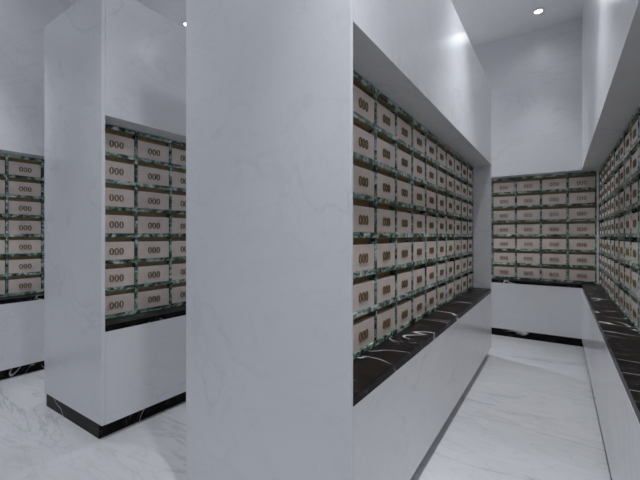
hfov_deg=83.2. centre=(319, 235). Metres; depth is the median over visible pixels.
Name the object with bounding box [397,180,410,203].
box
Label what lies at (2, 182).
box
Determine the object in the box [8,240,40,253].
box
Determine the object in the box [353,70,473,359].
rack
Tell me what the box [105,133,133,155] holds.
box
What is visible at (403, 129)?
box
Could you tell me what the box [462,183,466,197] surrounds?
box
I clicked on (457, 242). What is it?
box
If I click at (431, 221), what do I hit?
box
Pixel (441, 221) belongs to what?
box
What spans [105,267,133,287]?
box
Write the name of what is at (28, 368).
baseboard
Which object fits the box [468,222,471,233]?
box
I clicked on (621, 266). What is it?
box
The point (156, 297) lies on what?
box
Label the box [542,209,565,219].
box
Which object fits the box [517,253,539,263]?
box
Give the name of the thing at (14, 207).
box
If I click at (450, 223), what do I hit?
box
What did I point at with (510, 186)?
box
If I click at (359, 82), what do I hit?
shelf
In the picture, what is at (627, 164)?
box
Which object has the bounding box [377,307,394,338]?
box
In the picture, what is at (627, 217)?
box
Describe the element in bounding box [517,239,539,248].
box
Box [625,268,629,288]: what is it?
box
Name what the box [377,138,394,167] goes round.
box
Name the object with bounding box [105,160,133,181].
box
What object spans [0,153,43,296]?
rack
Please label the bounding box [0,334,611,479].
floor
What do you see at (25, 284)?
box
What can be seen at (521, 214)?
box
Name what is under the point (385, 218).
box
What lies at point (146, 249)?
box
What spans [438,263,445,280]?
box
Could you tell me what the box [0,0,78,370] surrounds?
wall
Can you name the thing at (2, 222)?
box
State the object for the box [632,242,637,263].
box
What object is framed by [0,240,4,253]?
box
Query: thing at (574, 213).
box
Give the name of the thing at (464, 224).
box
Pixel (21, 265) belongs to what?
box
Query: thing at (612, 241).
box
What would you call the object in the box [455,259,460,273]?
box
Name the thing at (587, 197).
box
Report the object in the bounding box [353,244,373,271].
box
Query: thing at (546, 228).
box
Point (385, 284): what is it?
box
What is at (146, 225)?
box
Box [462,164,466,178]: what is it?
box
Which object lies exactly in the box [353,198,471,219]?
shelf
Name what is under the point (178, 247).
box
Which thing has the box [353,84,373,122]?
box
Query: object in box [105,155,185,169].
shelf
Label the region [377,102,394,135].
box
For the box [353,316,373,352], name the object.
box
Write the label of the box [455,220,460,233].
box
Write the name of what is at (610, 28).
wall
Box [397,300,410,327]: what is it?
box
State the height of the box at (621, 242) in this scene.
0.158 m
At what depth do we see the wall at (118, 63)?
3.08 m
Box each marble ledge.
[0,293,43,304]
[105,305,185,331]
[353,287,490,406]
[491,278,599,287]
[582,285,639,422]
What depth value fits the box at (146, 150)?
3.40 m
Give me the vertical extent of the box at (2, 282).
0.158 m
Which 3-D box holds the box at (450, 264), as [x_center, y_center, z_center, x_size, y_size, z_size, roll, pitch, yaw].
[1.396,0.365,3.914,0.048,0.158,0.315,0,0,34]
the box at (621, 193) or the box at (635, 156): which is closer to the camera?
the box at (635, 156)
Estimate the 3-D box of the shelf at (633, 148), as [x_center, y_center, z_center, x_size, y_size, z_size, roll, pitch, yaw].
[2.546,-0.695,2.913,0.042,0.032,5.542,0,0,34]
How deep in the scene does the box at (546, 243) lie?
5.55 m
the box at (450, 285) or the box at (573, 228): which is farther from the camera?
the box at (573, 228)
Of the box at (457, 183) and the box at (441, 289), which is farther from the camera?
the box at (457, 183)
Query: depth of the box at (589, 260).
5.36 m
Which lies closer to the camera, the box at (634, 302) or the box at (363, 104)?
the box at (363, 104)
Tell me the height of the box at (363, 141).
0.158 m
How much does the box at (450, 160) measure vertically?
0.158 m
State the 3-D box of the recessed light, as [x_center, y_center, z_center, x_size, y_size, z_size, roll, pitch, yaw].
[3.050,-3.125,5.031,0.156,0.027,0.156,0,0,34]
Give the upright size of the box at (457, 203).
0.158 m
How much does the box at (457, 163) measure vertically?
0.158 m
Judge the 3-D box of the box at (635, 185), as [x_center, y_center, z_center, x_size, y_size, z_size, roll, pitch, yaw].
[2.447,-0.328,2.771,0.048,0.158,0.315,0,0,34]
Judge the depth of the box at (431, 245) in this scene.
3.32 m
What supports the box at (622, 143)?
in the rack at (630, 237)
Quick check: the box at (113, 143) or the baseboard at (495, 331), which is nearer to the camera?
the box at (113, 143)
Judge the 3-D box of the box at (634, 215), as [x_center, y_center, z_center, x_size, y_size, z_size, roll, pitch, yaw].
[2.447,-0.097,2.771,0.048,0.158,0.315,0,0,34]
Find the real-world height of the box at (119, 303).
0.158 m
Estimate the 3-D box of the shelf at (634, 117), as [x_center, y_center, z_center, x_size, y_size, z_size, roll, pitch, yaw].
[2.546,-0.926,2.913,0.042,0.032,5.542,0,0,34]
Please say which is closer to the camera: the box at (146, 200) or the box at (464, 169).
the box at (146, 200)
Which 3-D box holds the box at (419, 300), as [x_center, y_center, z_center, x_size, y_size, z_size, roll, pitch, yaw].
[0.821,0.596,3.048,0.048,0.158,0.315,0,0,34]
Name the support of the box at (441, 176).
on the rack at (359, 160)
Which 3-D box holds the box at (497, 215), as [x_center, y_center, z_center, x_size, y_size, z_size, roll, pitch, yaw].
[3.042,-0.328,5.955,0.315,0.158,0.048,0,0,34]
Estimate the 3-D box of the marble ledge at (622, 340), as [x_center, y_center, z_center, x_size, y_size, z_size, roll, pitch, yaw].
[2.431,0.733,2.863,0.344,0.049,5.331,0,0,34]
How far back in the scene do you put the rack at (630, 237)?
3.35 m
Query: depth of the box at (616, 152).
3.68 m
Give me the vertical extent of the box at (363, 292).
0.158 m
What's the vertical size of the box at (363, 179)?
0.158 m
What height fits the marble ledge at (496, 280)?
0.049 m
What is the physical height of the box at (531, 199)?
0.158 m
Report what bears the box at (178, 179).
on the rack at (134, 237)
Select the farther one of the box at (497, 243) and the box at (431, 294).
the box at (497, 243)
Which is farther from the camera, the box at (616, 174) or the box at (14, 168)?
the box at (14, 168)
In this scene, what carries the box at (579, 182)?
in the rack at (567, 206)
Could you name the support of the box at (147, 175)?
on the rack at (134, 237)
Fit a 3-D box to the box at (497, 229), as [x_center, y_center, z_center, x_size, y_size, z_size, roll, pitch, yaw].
[3.042,-0.097,5.955,0.315,0.158,0.048,0,0,34]
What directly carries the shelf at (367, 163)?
attached to the rack at (359, 160)
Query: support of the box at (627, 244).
in the rack at (630, 237)
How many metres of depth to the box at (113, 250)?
3.14 m
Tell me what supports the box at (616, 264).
in the rack at (630, 237)
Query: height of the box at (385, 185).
0.158 m
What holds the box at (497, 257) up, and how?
in the rack at (567, 206)
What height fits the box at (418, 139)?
0.158 m
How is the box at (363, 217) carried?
on the rack at (359, 160)
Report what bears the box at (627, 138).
in the rack at (630, 237)
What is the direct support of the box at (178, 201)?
on the rack at (134, 237)
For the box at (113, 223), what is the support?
in the rack at (134, 237)
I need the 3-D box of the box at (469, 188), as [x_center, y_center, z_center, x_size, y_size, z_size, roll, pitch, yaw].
[1.971,-0.559,4.779,0.048,0.158,0.315,0,0,34]
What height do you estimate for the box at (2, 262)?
0.158 m
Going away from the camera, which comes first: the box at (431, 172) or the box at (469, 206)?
the box at (431, 172)
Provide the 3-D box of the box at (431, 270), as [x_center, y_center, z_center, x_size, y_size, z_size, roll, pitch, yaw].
[1.013,0.365,3.337,0.048,0.158,0.315,0,0,34]
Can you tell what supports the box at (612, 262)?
in the rack at (630, 237)
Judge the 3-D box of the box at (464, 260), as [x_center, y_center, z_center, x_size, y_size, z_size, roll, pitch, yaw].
[1.780,0.365,4.491,0.048,0.158,0.315,0,0,34]
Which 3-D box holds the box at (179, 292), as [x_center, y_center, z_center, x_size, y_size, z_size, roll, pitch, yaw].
[-1.394,0.596,3.708,0.048,0.158,0.315,0,0,34]
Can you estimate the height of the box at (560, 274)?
0.158 m
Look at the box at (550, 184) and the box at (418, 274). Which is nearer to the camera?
the box at (418, 274)
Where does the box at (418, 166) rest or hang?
on the rack at (359, 160)
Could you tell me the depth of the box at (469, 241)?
4.74 m
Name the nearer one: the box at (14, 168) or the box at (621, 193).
the box at (621, 193)
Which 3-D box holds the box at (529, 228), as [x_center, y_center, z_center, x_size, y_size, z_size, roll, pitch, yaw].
[3.331,-0.097,5.763,0.315,0.158,0.048,0,0,34]
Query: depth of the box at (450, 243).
3.91 m
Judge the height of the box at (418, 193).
0.158 m
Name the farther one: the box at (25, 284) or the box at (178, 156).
the box at (25, 284)
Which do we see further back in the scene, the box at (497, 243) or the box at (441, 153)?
the box at (497, 243)
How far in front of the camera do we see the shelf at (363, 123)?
2.75 m
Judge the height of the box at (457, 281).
0.158 m
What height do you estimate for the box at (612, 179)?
0.158 m
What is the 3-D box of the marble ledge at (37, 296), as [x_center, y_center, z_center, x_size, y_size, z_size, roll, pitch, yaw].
[-3.588,0.733,4.149,0.353,0.049,1.406,0,0,34]
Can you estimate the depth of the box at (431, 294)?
3.33 m
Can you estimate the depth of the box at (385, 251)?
2.45 m
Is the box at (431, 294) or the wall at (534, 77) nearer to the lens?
the box at (431, 294)
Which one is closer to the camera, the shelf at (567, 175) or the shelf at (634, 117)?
the shelf at (634, 117)
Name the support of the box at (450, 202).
on the rack at (359, 160)
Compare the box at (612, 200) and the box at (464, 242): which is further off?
the box at (464, 242)
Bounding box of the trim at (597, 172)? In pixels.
[596,170,598,283]
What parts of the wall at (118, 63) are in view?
panel, panel, panel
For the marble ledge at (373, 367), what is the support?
attached to the wall at (269, 83)
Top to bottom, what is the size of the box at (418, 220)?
0.158 m
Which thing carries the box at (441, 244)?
on the rack at (359, 160)
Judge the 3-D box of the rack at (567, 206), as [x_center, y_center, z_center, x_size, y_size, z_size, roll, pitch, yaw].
[3.209,-0.117,5.892,2.078,1.650,0.134,0,0,34]
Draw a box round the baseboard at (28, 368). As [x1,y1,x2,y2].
[0,361,43,379]
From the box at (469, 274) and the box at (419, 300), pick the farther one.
the box at (469, 274)
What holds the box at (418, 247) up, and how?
on the rack at (359, 160)
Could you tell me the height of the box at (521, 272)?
0.158 m
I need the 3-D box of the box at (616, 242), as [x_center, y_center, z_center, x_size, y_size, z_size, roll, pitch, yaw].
[3.022,0.134,3.636,0.048,0.158,0.315,0,0,34]
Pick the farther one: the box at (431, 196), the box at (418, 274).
the box at (431, 196)
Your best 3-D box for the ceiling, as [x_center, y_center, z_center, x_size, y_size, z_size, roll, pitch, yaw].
[-1.042,-3.202,2.804,6.974,0.128,10.877,0,0,34]
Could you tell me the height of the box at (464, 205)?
0.158 m
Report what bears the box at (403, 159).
on the rack at (359, 160)
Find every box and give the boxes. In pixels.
[0,160,4,173]
[0,180,4,193]
[0,200,4,213]
[0,220,4,233]
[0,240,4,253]
[0,260,4,273]
[0,280,4,293]
[8,161,40,177]
[8,181,40,196]
[8,201,40,214]
[8,220,40,233]
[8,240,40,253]
[8,259,40,273]
[8,277,40,292]
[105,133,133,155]
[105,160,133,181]
[105,187,133,207]
[105,215,133,232]
[105,242,133,260]
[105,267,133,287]
[105,293,133,314]
[138,140,168,162]
[138,166,168,186]
[138,191,168,209]
[138,216,168,233]
[138,241,168,258]
[138,264,168,283]
[138,288,168,309]
[172,148,185,165]
[172,171,185,188]
[172,194,185,210]
[172,218,185,233]
[172,241,185,256]
[172,263,185,279]
[172,285,185,303]
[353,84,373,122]
[353,125,373,159]
[353,165,373,195]
[353,205,373,232]
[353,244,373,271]
[353,280,373,312]
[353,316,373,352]
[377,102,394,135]
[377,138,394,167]
[377,173,394,200]
[377,209,394,232]
[377,243,394,267]
[377,275,394,303]
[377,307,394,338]
[397,117,410,144]
[397,148,410,174]
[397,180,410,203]
[397,212,410,232]
[397,242,410,264]
[397,271,410,295]
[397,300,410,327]
[413,128,424,153]
[413,157,424,179]
[413,185,424,206]
[413,214,424,232]
[413,242,424,261]
[413,268,424,289]
[413,294,424,318]
[427,139,435,159]
[427,165,435,184]
[427,190,435,208]
[427,216,435,233]
[427,241,435,258]
[427,265,435,284]
[427,289,435,310]
[438,147,445,166]
[438,170,445,188]
[438,194,445,210]
[438,218,445,233]
[438,241,445,256]
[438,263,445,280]
[438,285,445,303]
[447,153,453,170]
[447,175,453,191]
[447,197,453,212]
[447,219,453,233]
[447,240,453,255]
[447,261,453,276]
[447,282,453,298]
[455,159,460,175]
[455,180,460,194]
[455,200,460,214]
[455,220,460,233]
[455,240,460,253]
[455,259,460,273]
[455,278,460,294]
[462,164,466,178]
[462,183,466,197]
[462,202,466,215]
[462,221,466,233]
[462,240,466,252]
[462,258,466,271]
[462,276,466,290]
[468,169,471,181]
[468,187,471,199]
[468,204,471,216]
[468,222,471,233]
[468,240,471,251]
[468,256,471,269]
[468,273,471,286]
[493,182,514,192]
[493,196,514,206]
[493,210,514,220]
[493,225,514,233]
[493,239,514,248]
[493,253,514,262]
[493,266,514,276]
[517,180,539,191]
[517,195,539,205]
[517,210,539,219]
[517,224,539,233]
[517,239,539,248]
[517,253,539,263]
[517,267,539,277]
[542,178,565,189]
[542,194,565,204]
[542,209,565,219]
[542,224,565,233]
[542,239,565,249]
[542,254,565,264]
[542,268,565,279]
[569,176,594,187]
[569,192,594,203]
[569,208,594,218]
[569,224,594,233]
[569,239,594,249]
[569,254,594,265]
[569,270,594,281]
[611,155,613,170]
[611,177,613,191]
[611,198,613,212]
[611,219,613,233]
[611,240,613,254]
[611,261,613,276]
[611,281,613,297]
[615,149,617,165]
[615,172,617,188]
[615,195,617,210]
[615,218,617,233]
[615,241,617,256]
[615,263,617,279]
[615,285,617,302]
[620,140,623,159]
[620,166,623,183]
[620,191,623,208]
[620,216,623,233]
[620,241,623,258]
[620,265,623,283]
[620,289,623,308]
[625,131,629,153]
[625,159,629,179]
[625,187,629,206]
[625,214,629,232]
[625,242,629,260]
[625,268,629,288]
[625,294,629,315]
[632,119,637,144]
[632,150,637,173]
[632,181,637,203]
[632,212,637,232]
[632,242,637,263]
[632,271,637,294]
[632,300,637,325]
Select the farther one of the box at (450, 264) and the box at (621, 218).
the box at (450, 264)
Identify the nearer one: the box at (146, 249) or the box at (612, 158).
the box at (146, 249)
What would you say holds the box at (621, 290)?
in the rack at (630, 237)
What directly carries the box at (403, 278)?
on the rack at (359, 160)
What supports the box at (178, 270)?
on the rack at (134, 237)
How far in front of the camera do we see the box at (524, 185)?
5.75 m
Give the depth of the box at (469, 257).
4.74 m
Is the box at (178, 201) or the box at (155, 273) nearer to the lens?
the box at (155, 273)
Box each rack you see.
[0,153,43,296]
[105,124,185,318]
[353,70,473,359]
[491,171,595,283]
[599,104,639,333]
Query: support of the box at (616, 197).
in the rack at (630, 237)
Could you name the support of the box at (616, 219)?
in the rack at (630, 237)
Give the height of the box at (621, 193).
0.158 m
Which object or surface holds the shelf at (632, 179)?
attached to the rack at (630, 237)
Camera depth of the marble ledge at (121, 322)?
3.15 m
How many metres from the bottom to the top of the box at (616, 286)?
0.158 m
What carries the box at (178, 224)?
on the rack at (134, 237)
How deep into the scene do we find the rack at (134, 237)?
3.35 m
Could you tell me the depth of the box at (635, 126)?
2.76 m
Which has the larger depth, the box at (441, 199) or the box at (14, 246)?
the box at (14, 246)
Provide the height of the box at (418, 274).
0.158 m
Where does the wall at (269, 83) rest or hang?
on the floor
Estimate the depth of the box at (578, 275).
5.36 m
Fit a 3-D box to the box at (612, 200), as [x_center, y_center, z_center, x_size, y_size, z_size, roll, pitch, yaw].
[3.214,-0.328,3.925,0.048,0.158,0.315,0,0,34]
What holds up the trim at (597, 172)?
attached to the wall at (610, 28)
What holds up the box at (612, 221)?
in the rack at (630, 237)
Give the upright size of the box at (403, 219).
0.158 m
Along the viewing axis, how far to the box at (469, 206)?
4.77 m
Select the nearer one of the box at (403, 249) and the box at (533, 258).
the box at (403, 249)
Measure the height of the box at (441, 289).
0.158 m
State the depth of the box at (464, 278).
4.49 m
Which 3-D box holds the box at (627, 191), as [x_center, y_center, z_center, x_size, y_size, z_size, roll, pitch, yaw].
[2.638,-0.328,3.059,0.048,0.158,0.315,0,0,34]
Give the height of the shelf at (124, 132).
0.032 m
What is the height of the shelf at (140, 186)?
0.032 m
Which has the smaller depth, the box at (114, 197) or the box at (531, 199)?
the box at (114, 197)
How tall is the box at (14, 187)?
0.158 m
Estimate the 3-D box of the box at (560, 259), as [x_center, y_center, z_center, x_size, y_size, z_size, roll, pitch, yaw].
[3.619,0.365,5.571,0.315,0.158,0.048,0,0,34]
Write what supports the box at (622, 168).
in the rack at (630, 237)
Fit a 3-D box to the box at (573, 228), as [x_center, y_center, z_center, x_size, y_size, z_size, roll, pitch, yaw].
[3.908,-0.097,5.379,0.315,0.158,0.048,0,0,34]
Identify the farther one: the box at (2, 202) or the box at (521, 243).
the box at (521, 243)
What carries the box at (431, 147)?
on the rack at (359, 160)
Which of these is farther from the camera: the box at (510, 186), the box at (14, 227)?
the box at (510, 186)
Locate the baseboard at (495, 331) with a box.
[491,327,582,346]
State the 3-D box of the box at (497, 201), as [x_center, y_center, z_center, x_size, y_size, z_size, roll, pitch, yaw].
[3.042,-0.559,5.955,0.315,0.158,0.048,0,0,34]
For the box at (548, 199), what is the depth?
5.56 m
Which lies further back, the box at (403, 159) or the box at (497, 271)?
the box at (497, 271)
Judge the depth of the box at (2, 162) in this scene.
4.14 m
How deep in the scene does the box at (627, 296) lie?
3.08 m
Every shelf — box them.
[105,128,185,147]
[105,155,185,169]
[108,183,181,191]
[353,77,471,168]
[353,117,471,185]
[353,158,471,202]
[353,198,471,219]
[491,173,594,181]
[600,114,637,172]
[600,145,637,188]
[600,176,637,204]
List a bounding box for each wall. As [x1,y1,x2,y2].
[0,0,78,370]
[44,0,185,438]
[186,0,490,479]
[473,17,599,338]
[582,0,639,479]
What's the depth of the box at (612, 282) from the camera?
3.96 m
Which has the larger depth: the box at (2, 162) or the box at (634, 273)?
the box at (2, 162)
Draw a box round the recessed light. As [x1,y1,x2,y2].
[532,7,544,14]
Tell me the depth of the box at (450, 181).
3.91 m
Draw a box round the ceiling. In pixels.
[135,0,582,46]
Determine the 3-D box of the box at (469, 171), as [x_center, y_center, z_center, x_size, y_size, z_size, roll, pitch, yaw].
[1.971,-0.790,4.779,0.048,0.158,0.315,0,0,34]
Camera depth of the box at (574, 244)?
5.36 m
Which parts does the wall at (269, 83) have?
panel, panel, panel, panel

